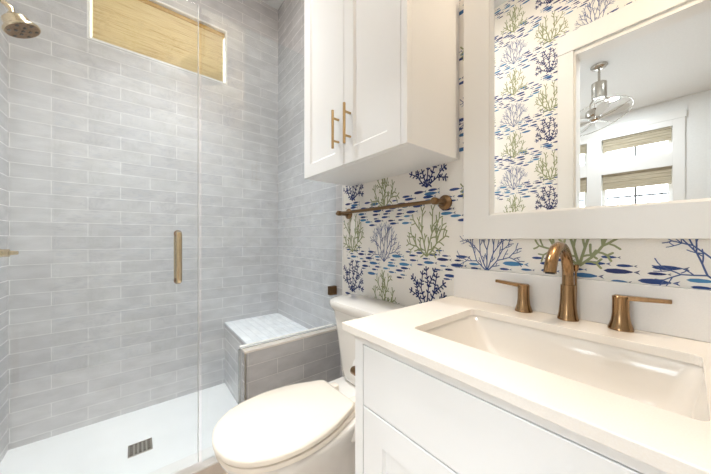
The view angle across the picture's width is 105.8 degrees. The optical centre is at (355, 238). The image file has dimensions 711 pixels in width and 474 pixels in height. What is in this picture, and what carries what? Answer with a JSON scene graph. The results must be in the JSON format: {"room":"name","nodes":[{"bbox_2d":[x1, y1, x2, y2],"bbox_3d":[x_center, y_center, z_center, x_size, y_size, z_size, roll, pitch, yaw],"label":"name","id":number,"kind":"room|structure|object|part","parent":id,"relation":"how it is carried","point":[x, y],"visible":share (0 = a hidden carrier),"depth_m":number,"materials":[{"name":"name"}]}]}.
{"room":"bathroom","nodes":[
{"label":"bathroom","id":0,"kind":"room"},
{"bbox_2d":[0,0,7,461],"bbox_3d":[-1.663,-0.411,1.080,0.120,3.343,0.924,0,0,-39],"label":"wall","id":1,"kind":"structure","parent":0,"point":[3,36],"depth_m":1.43,"materials":[{"name":"grey tile"}]},
{"bbox_2d":[0,249,18,256],"bbox_3d":[-1.572,0.062,1.172,0.136,0.164,0.164,0,0,-39],"label":"shower valve","id":2,"kind":"object","parent":1,"relation":"attached to","point":[3,252],"visible":1,"depth_m":1.19,"materials":[{"name":"gold metal"}]},
{"bbox_2d":[0,0,40,38],"bbox_3d":[-1.547,-1.007,1.192,0.201,0.182,0.125,0,0,-39],"label":"showerhead","id":3,"kind":"object","parent":1,"relation":"attached to","point":[17,25],"visible":1,"depth_m":1.19,"materials":[{"name":"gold metal"}]},
{"bbox_3d":[-1.573,-1.038,1.171,0.124,0.081,0.021,0,0,-39],"label":"shower arm","id":4,"kind":"part","parent":3,"relation":"part of","materials":[{"name":"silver metal"}]},
{"bbox_2d":[0,383,237,473],"bbox_3d":[-1.026,1.210,1.615,1.545,0.100,0.894,0,0,-39],"label":"floor","id":5,"kind":"structure","parent":0,"point":[175,426],"depth_m":1.54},
{"bbox_2d":[128,437,152,458],"bbox_3d":[-1.194,1.157,1.493,0.106,0.005,0.106,0,0,-39],"label":"floor drain","id":6,"kind":"object","parent":5,"relation":"on","point":[135,449],"visible":1,"depth_m":1.49,"materials":[{"name":"silver metal"}]},
{"bbox_2d":[148,446,226,473],"bbox_3d":[-0.961,1.099,1.076,0.965,0.123,0.123,0,0,-39],"label":"shower curb","id":7,"kind":"object","parent":5,"relation":"on","point":[207,463],"depth_m":1.24,"materials":[{"name":"white stone"}]},
{"bbox_2d":[224,313,307,403],"bbox_3d":[-0.607,0.914,1.967,0.449,0.489,0.873,0,0,-39],"label":"shower bench","id":8,"kind":"object","parent":5,"relation":"on","point":[240,332],"visible":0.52,"depth_m":2.01,"materials":[{"name":"grey tile"}]},
{"bbox_2d":[8,0,277,449],"bbox_3d":[-1.358,-0.411,2.025,1.785,3.343,0.160,0,0,-39],"label":"wall","id":9,"kind":"structure","parent":0,"point":[113,152],"depth_m":1.79,"materials":[{"name":"grey tile"}]},
{"bbox_2d":[87,0,226,84],"bbox_3d":[-1.402,-1.466,1.985,0.808,0.434,0.157,0,0,-39],"label":"window","id":10,"kind":"structure","parent":9,"relation":"in","point":[89,2],"depth_m":1.97,"materials":[{"name":"white paint"},{"name":"wood"}]},
{"bbox_3d":[-1.435,-1.466,2.026,0.784,0.410,0.040,0,0,-39],"label":"frame","id":11,"kind":"part","parent":10,"relation":"part of","materials":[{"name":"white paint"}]},
{"bbox_2d":[93,0,223,81],"bbox_3d":[-1.380,-1.465,1.958,0.780,0.424,0.036,0,0,-39],"label":"roman shade","id":12,"kind":"object","parent":10,"relation":"attached to","point":[148,28],"visible":0.91,"depth_m":1.93,"materials":[{"name":"brown wood"}]},
{"bbox_3d":[-1.380,-1.655,1.958,0.780,0.028,0.036,0,0,-39],"label":"head rail","id":13,"kind":"part","parent":12,"relation":"part of","materials":[{"name":"brown wood"}]},
{"bbox_2d":[261,0,283,9],"bbox_3d":[-0.449,-2.133,0.903,1.785,0.100,3.048,0,0,-39],"label":"ceiling","id":14,"kind":"structure","parent":0,"point":[276,4],"depth_m":2.37,"materials":[{"name":"paint"}]},
{"bbox_2d":[239,324,339,403],"bbox_3d":[-0.353,0.859,1.548,0.581,0.603,0.098,0,0,-39],"label":"wall","id":15,"kind":"structure","parent":0,"point":[313,354],"depth_m":1.48,"materials":[{"name":"grey tile"}]},
{"bbox_3d":[-0.575,0.865,1.367,0.008,0.591,0.097,0,0,-39],"label":"edge trim","id":16,"kind":"part","parent":15,"relation":"part of","materials":[{"name":"grey tile"}]},
{"bbox_2d":[278,0,710,376],"bbox_3d":[0.248,-0.411,1.364,0.121,3.343,2.888,0,0,-39],"label":"wall","id":17,"kind":"structure","parent":0,"point":[406,256],"depth_m":1.35,"materials":[{"name":"paper"}]},
{"bbox_2d":[328,285,336,294],"bbox_3d":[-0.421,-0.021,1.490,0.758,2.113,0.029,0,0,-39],"label":"glass clamp","id":18,"kind":"object","parent":17,"relation":"attached to","point":[332,290],"visible":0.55,"depth_m":1.70,"materials":[{"name":"brown metal"}]},
{"bbox_2d":[342,185,342,376],"bbox_3d":[-0.079,-0.483,1.671,0.005,3.200,0.007,0,0,-39],"label":"trim","id":19,"kind":"structure","parent":17,"relation":"attached to","point":[342,185],"depth_m":1.67,"materials":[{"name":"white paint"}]},
{"bbox_2d":[304,0,458,185],"bbox_3d":[0.057,-1.073,1.225,0.352,1.520,0.692,0,0,-39],"label":"upper cabinet","id":20,"kind":"object","parent":17,"relation":"attached to","point":[381,77],"visible":1,"depth_m":1.03,"materials":[{"name":"white paint"}]},
{"bbox_3d":[-0.152,-1.073,1.278,0.020,1.519,0.346,0,0,-39],"label":"door","id":21,"kind":"part","parent":20,"relation":"part of","materials":[{"name":"white paint"}]},
{"bbox_3d":[-0.087,-0.466,1.152,0.039,0.162,0.012,0,0,-39],"label":"bar pull","id":22,"kind":"part","parent":20,"relation":"part of","materials":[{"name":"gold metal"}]},
{"bbox_3d":[-0.035,-0.466,1.089,0.039,0.162,0.012,0,0,-39],"label":"bar pull","id":23,"kind":"part","parent":20,"relation":"part of","materials":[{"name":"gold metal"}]},
{"bbox_3d":[0.058,-1.073,1.019,0.020,1.519,0.314,0,0,-39],"label":"door","id":24,"kind":"part","parent":20,"relation":"part of","materials":[{"name":"white paint"}]},
{"bbox_2d":[336,195,451,218],"bbox_3d":[0.136,-0.151,1.339,0.086,0.062,0.726,0,0,-39],"label":"towel bar","id":25,"kind":"object","parent":17,"relation":"attached to","point":[444,202],"visible":1,"depth_m":1.17,"materials":[{"name":"brown metal"}]},
{"bbox_3d":[-0.072,-0.151,1.595,0.086,0.062,0.062,0,0,-39],"label":"post","id":26,"kind":"part","parent":25,"relation":"part of","materials":[{"name":"brown metal"}]},
{"bbox_3d":[0.339,-0.151,1.088,0.086,0.062,0.062,0,0,-39],"label":"post","id":27,"kind":"part","parent":25,"relation":"part of","materials":[{"name":"brown metal"}]},
{"bbox_2d":[454,267,710,342],"bbox_3d":[0.635,0.170,0.775,0.020,0.114,0.758,0,0,-39],"label":"backsplash","id":28,"kind":"structure","parent":17,"relation":"attached to","point":[688,316],"depth_m":0.72,"materials":[{"name":"white stone"}]},
{"bbox_2d":[464,0,710,238],"bbox_3d":[0.659,-0.491,0.739,0.026,0.983,0.758,0,0,-39],"label":"mirror","id":29,"kind":"object","parent":17,"relation":"attached to","point":[584,119],"visible":1,"depth_m":0.75,"materials":[{"name":"white paint"}]},
{"bbox_3d":[-0.192,1.167,0.491,1.665,0.100,1.844,0,0,-39],"label":"floor","id":30,"kind":"structure","parent":0,"visible":0},
{"bbox_2d":[212,293,407,473],"bbox_3d":[-0.157,0.714,1.115,0.780,0.805,0.522,0,0,-39],"label":"toilet","id":31,"kind":"object","parent":30,"relation":"on","point":[305,427],"visible":0.77,"depth_m":0.98,"materials":[{"name":"white ceramic"}]},
{"bbox_3d":[-0.267,0.670,1.026,0.497,0.022,0.384,0,0,-39],"label":"seat lid","id":32,"kind":"part","parent":31,"relation":"part of","materials":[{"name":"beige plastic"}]},
{"bbox_3d":[-0.259,0.696,1.032,0.506,0.018,0.380,0,0,-39],"label":"seat","id":33,"kind":"part","parent":31,"relation":"part of","materials":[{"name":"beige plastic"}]},
{"bbox_3d":[-0.220,0.912,1.064,0.587,0.407,0.369,0,0,-39],"label":"bowl","id":34,"kind":"part","parent":31,"relation":"part of","materials":[{"name":"white ceramic"}]},
{"bbox_3d":[0.074,0.534,1.302,0.187,0.344,0.464,0,0,-39],"label":"tank","id":35,"kind":"part","parent":31,"relation":"part of","materials":[{"name":"white ceramic"}]},
{"bbox_3d":[0.067,0.337,1.296,0.205,0.051,0.522,0,0,-39],"label":"tank lid","id":36,"kind":"part","parent":31,"relation":"part of","materials":[{"name":"white ceramic"}]},
{"bbox_2d":[355,335,667,473],"bbox_3d":[0.431,0.682,0.609,0.544,0.869,0.703,0,0,-39],"label":"vanity cabinet","id":37,"kind":"object","parent":30,"relation":"on","point":[411,417],"visible":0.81,"depth_m":0.50,"materials":[{"name":"white paint"}]},
{"bbox_2d":[350,366,354,375],"bbox_3d":[0.067,0.384,0.810,0.180,0.040,0.066,0,0,-39],"label":"toilet paper holder","id":38,"kind":"object","parent":37,"relation":"attached to","point":[352,370],"visible":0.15,"depth_m":0.78,"materials":[{"name":"brown metal"}]},
{"bbox_3d":[0.125,0.716,0.571,0.020,0.582,0.308,0,0,-39],"label":"door","id":39,"kind":"part","parent":37,"relation":"part of","materials":[{"name":"white paint"}]},
{"bbox_2d":[342,295,710,473],"bbox_3d":[0.422,0.237,0.611,0.558,0.020,0.770,0,0,-39],"label":"countertop","id":40,"kind":"structure","parent":37,"relation":"on","point":[669,442],"depth_m":0.45,"materials":[{"name":"white stone"}]},
{"bbox_2d":[423,315,708,420],"bbox_3d":[0.409,0.322,0.605,0.358,0.150,0.513,0,0,-39],"label":"sink basin","id":41,"kind":"object","parent":40,"relation":"in","point":[675,386],"visible":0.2,"depth_m":0.64,"materials":[{"name":"white ceramic"}]},
{"bbox_2d":[495,241,671,331],"bbox_3d":[0.542,0.117,0.716,0.196,0.220,0.387,0,0,-39],"label":"faucet","id":42,"kind":"object","parent":40,"relation":"on","point":[620,320],"visible":1,"depth_m":0.74,"materials":[{"name":"brown metal"}]},
{"bbox_3d":[0.506,0.145,0.875,0.018,0.016,0.096,0,0,-39],"label":"lever","id":43,"kind":"part","parent":42,"relation":"part of","materials":[{"name":"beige metal"}]},
{"bbox_3d":[0.529,0.185,0.847,0.049,0.084,0.049,0,0,-39],"label":"handle","id":44,"kind":"part","parent":42,"relation":"part of","materials":[{"name":"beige metal"}]},
{"bbox_3d":[0.539,0.069,0.711,0.185,0.124,0.028,0,0,-39],"label":"spout","id":45,"kind":"part","parent":42,"relation":"part of","materials":[{"name":"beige metal"}]},
{"bbox_3d":[0.600,0.178,0.760,0.049,0.098,0.049,0,0,-39],"label":"spout","id":46,"kind":"part","parent":42,"relation":"part of","materials":[{"name":"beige metal"}]},
{"bbox_3d":[0.622,0.149,0.760,0.015,0.155,0.015,0,0,-39],"label":"lift rod","id":47,"kind":"part","parent":42,"relation":"part of","materials":[{"name":"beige metal"}]},
{"bbox_3d":[0.667,0.185,0.677,0.049,0.084,0.049,0,0,-39],"label":"handle","id":48,"kind":"part","parent":42,"relation":"part of","materials":[{"name":"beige metal"}]},
{"bbox_3d":[0.690,0.146,0.649,0.018,0.014,0.096,0,0,-39],"label":"lever","id":49,"kind":"part","parent":42,"relation":"part of","materials":[{"name":"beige metal"}]},
{"bbox_3d":[-0.754,-0.433,-0.042,0.121,3.300,1.964,0,0,-39],"label":"wall","id":50,"kind":"structure","parent":0,"visible":0},
{"bbox_2d":[174,6,197,460],"bbox_3d":[-1.025,-0.025,1.002,0.772,2.105,0.113,0,0,-39],"label":"shower door","id":51,"kind":"structure","parent":50,"relation":"attached to","point":[177,234],"depth_m":1.15,"materials":[{"name":"clear glass"}]},
{"bbox_3d":[-0.788,0.080,1.194,0.023,0.231,0.113,0,0,-39],"label":"pull handle","id":52,"kind":"part","parent":51,"relation":"part of","materials":[{"name":"gold metal"}]},
{"bbox_3d":[-1.024,-0.025,1.003,0.760,2.105,0.010,0,0,-39],"label":"glass pane","id":53,"kind":"part","parent":51,"relation":"part of","materials":[{"name":"clear glass"}]}
]}

